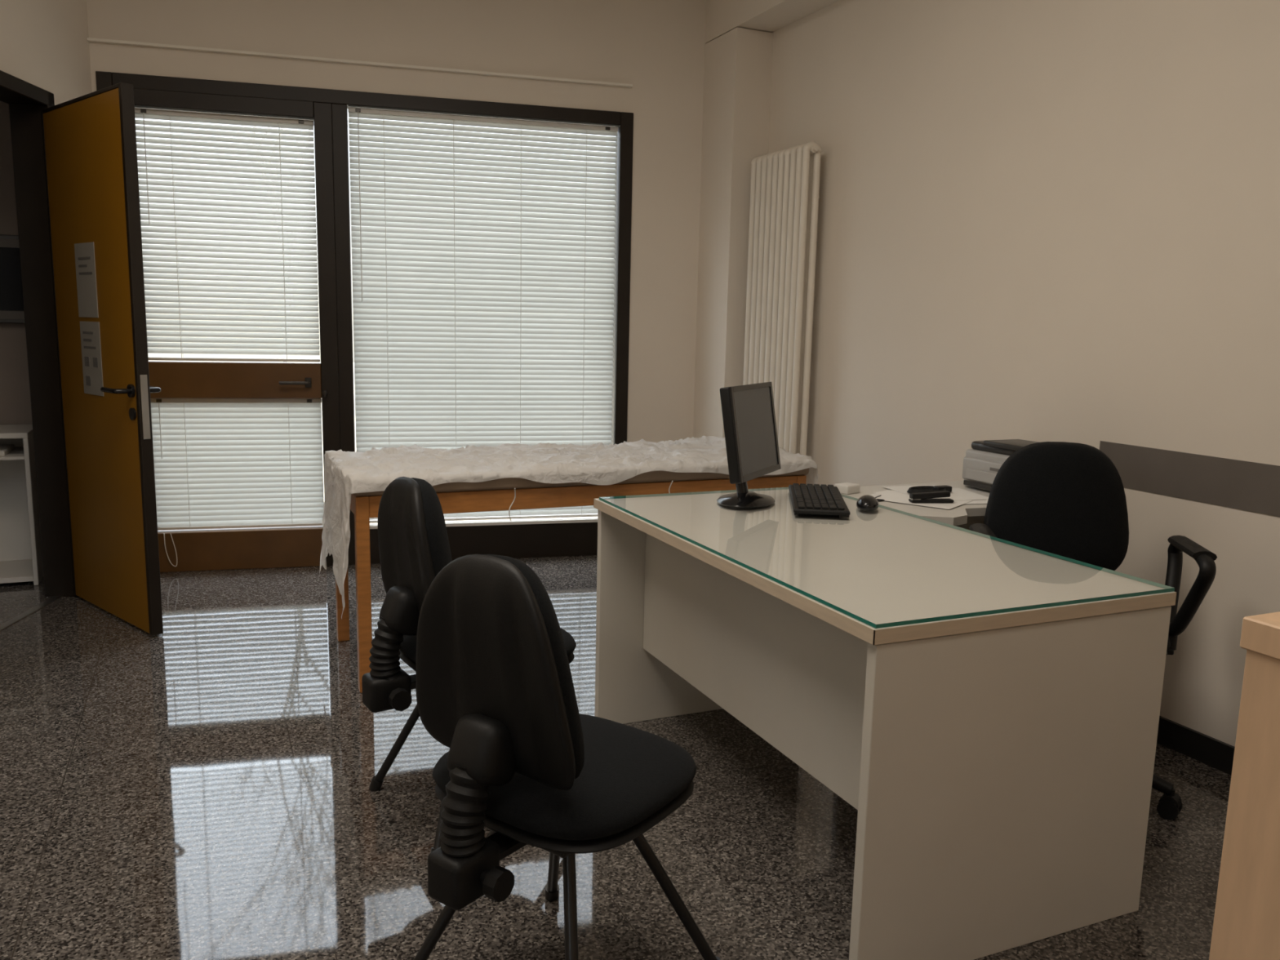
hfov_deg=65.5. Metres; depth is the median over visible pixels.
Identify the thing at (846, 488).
device
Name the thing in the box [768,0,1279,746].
wall
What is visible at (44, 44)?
wall
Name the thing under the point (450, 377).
blind
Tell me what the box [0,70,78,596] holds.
trim
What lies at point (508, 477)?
couch
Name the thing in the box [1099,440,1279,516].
wall rail
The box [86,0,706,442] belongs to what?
wall
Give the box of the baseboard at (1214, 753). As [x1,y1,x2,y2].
[1156,715,1235,775]
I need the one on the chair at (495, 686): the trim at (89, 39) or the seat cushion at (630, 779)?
the seat cushion at (630, 779)
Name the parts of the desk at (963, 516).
panel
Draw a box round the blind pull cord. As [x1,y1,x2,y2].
[163,533,177,566]
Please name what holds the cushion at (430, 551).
on the chair at (414, 546)
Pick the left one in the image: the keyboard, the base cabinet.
the keyboard
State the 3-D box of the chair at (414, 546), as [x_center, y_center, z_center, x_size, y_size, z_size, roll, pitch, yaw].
[-0.449,0.431,2.600,0.549,0.906,0.474,-5,11,-33]
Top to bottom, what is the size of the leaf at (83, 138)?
2.093 m
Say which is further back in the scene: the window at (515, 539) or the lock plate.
the window at (515, 539)
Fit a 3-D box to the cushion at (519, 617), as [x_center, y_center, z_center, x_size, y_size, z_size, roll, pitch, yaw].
[-0.229,0.314,1.714,0.355,0.380,0.095,8,18,36]
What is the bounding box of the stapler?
[908,490,954,502]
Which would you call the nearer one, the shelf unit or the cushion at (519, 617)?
the cushion at (519, 617)
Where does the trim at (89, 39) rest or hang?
attached to the wall at (657, 47)
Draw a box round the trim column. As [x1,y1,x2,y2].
[693,26,773,437]
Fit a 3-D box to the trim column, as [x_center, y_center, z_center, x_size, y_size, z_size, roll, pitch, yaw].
[0.460,-0.945,5.463,0.235,2.760,0.510,-3,10,-24]
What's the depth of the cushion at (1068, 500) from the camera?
2.90 m
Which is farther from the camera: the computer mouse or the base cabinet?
the computer mouse
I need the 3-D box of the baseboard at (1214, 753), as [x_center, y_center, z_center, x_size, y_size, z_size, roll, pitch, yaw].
[1.879,0.878,2.696,0.014,0.085,6.100,-3,10,-24]
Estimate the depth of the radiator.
4.82 m
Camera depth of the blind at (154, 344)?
4.88 m
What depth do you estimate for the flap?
4.80 m
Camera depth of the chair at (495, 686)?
1.67 m
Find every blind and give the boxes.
[134,107,319,362]
[150,398,324,530]
[347,106,617,523]
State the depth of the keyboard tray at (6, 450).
4.70 m
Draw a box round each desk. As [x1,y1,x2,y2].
[593,487,1177,959]
[842,480,990,533]
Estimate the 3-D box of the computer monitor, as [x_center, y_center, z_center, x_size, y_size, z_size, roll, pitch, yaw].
[0.329,-0.111,3.022,0.173,0.361,0.351,6,10,26]
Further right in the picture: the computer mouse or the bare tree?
the computer mouse
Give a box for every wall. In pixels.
[0,0,92,105]
[0,100,32,424]
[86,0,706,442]
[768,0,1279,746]
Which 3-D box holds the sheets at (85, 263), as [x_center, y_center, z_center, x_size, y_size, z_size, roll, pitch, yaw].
[-2.262,-0.658,4.079,0.210,0.615,0.003,9,12,41]
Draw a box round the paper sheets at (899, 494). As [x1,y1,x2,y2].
[869,484,988,509]
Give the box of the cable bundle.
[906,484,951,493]
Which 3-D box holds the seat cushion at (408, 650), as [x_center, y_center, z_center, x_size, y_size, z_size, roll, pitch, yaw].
[-0.409,0.424,2.625,0.430,0.072,0.446,-5,11,-33]
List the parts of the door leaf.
handle and key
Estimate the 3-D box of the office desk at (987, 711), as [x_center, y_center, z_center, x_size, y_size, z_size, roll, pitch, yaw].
[0.495,0.512,2.676,0.790,0.754,1.429,-3,10,-24]
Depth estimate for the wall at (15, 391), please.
4.88 m
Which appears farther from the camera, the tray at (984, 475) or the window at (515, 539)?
the window at (515, 539)
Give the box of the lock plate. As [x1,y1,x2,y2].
[139,374,150,439]
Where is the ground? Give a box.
[241,361,597,524]
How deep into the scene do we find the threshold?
4.26 m
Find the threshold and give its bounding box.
[0,595,62,631]
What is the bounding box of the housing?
[0,234,25,323]
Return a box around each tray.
[0,444,14,456]
[965,467,996,484]
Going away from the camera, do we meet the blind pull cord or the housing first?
the housing
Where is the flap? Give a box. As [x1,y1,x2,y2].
[0,238,24,319]
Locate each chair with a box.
[361,476,576,853]
[413,554,720,959]
[968,441,1217,820]
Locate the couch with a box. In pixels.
[320,435,818,693]
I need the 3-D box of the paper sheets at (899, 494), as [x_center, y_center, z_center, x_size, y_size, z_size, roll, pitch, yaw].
[0.956,0.056,3.299,0.465,0.005,0.418,-3,10,-24]
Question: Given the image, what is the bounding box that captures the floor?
[0,555,1231,959]
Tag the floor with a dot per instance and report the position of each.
(197, 788)
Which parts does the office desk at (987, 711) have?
modesty panel, glass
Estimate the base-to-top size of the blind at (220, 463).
0.664 m
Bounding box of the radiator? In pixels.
[742,142,822,455]
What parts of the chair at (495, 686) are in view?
adjust knob, seat plate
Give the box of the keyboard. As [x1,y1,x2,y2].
[788,483,850,517]
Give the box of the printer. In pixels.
[962,439,1038,491]
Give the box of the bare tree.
[241,119,348,362]
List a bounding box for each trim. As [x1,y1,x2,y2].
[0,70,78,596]
[87,37,632,88]
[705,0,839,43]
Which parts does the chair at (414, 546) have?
adjust knob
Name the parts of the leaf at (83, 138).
lever handles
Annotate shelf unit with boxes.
[0,424,43,585]
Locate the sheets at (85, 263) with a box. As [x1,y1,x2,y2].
[74,241,103,395]
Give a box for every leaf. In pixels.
[43,88,160,633]
[133,88,340,566]
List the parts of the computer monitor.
casing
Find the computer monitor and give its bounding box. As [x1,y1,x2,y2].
[716,382,781,507]
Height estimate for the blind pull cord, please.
0.171 m
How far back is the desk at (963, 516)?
3.13 m
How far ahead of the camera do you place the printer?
3.43 m
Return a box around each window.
[0,247,23,311]
[95,71,633,564]
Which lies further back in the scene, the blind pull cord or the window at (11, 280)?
the blind pull cord
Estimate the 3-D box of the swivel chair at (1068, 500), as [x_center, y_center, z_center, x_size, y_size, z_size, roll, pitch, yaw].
[1.225,0.402,2.791,0.604,0.968,0.592,3,9,12]
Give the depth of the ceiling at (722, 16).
4.90 m
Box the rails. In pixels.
[148,360,323,572]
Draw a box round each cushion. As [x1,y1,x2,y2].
[400,627,576,662]
[410,477,452,577]
[432,713,696,839]
[482,554,584,778]
[986,443,1128,573]
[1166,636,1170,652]
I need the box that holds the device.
[834,482,860,494]
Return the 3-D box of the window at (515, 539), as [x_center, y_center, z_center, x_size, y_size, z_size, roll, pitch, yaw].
[-1.311,-0.742,5.143,2.562,2.381,0.119,-1,9,-15]
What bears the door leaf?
attached to the window at (515, 539)
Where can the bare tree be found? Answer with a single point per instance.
(284, 357)
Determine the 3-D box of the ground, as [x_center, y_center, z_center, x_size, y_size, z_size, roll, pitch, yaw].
[-6.164,-1.368,16.504,30.000,0.100,24.820,-3,10,-24]
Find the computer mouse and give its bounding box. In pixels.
[856,494,884,511]
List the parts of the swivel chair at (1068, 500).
armrest, armrest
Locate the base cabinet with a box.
[1208,611,1279,959]
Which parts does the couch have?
mattress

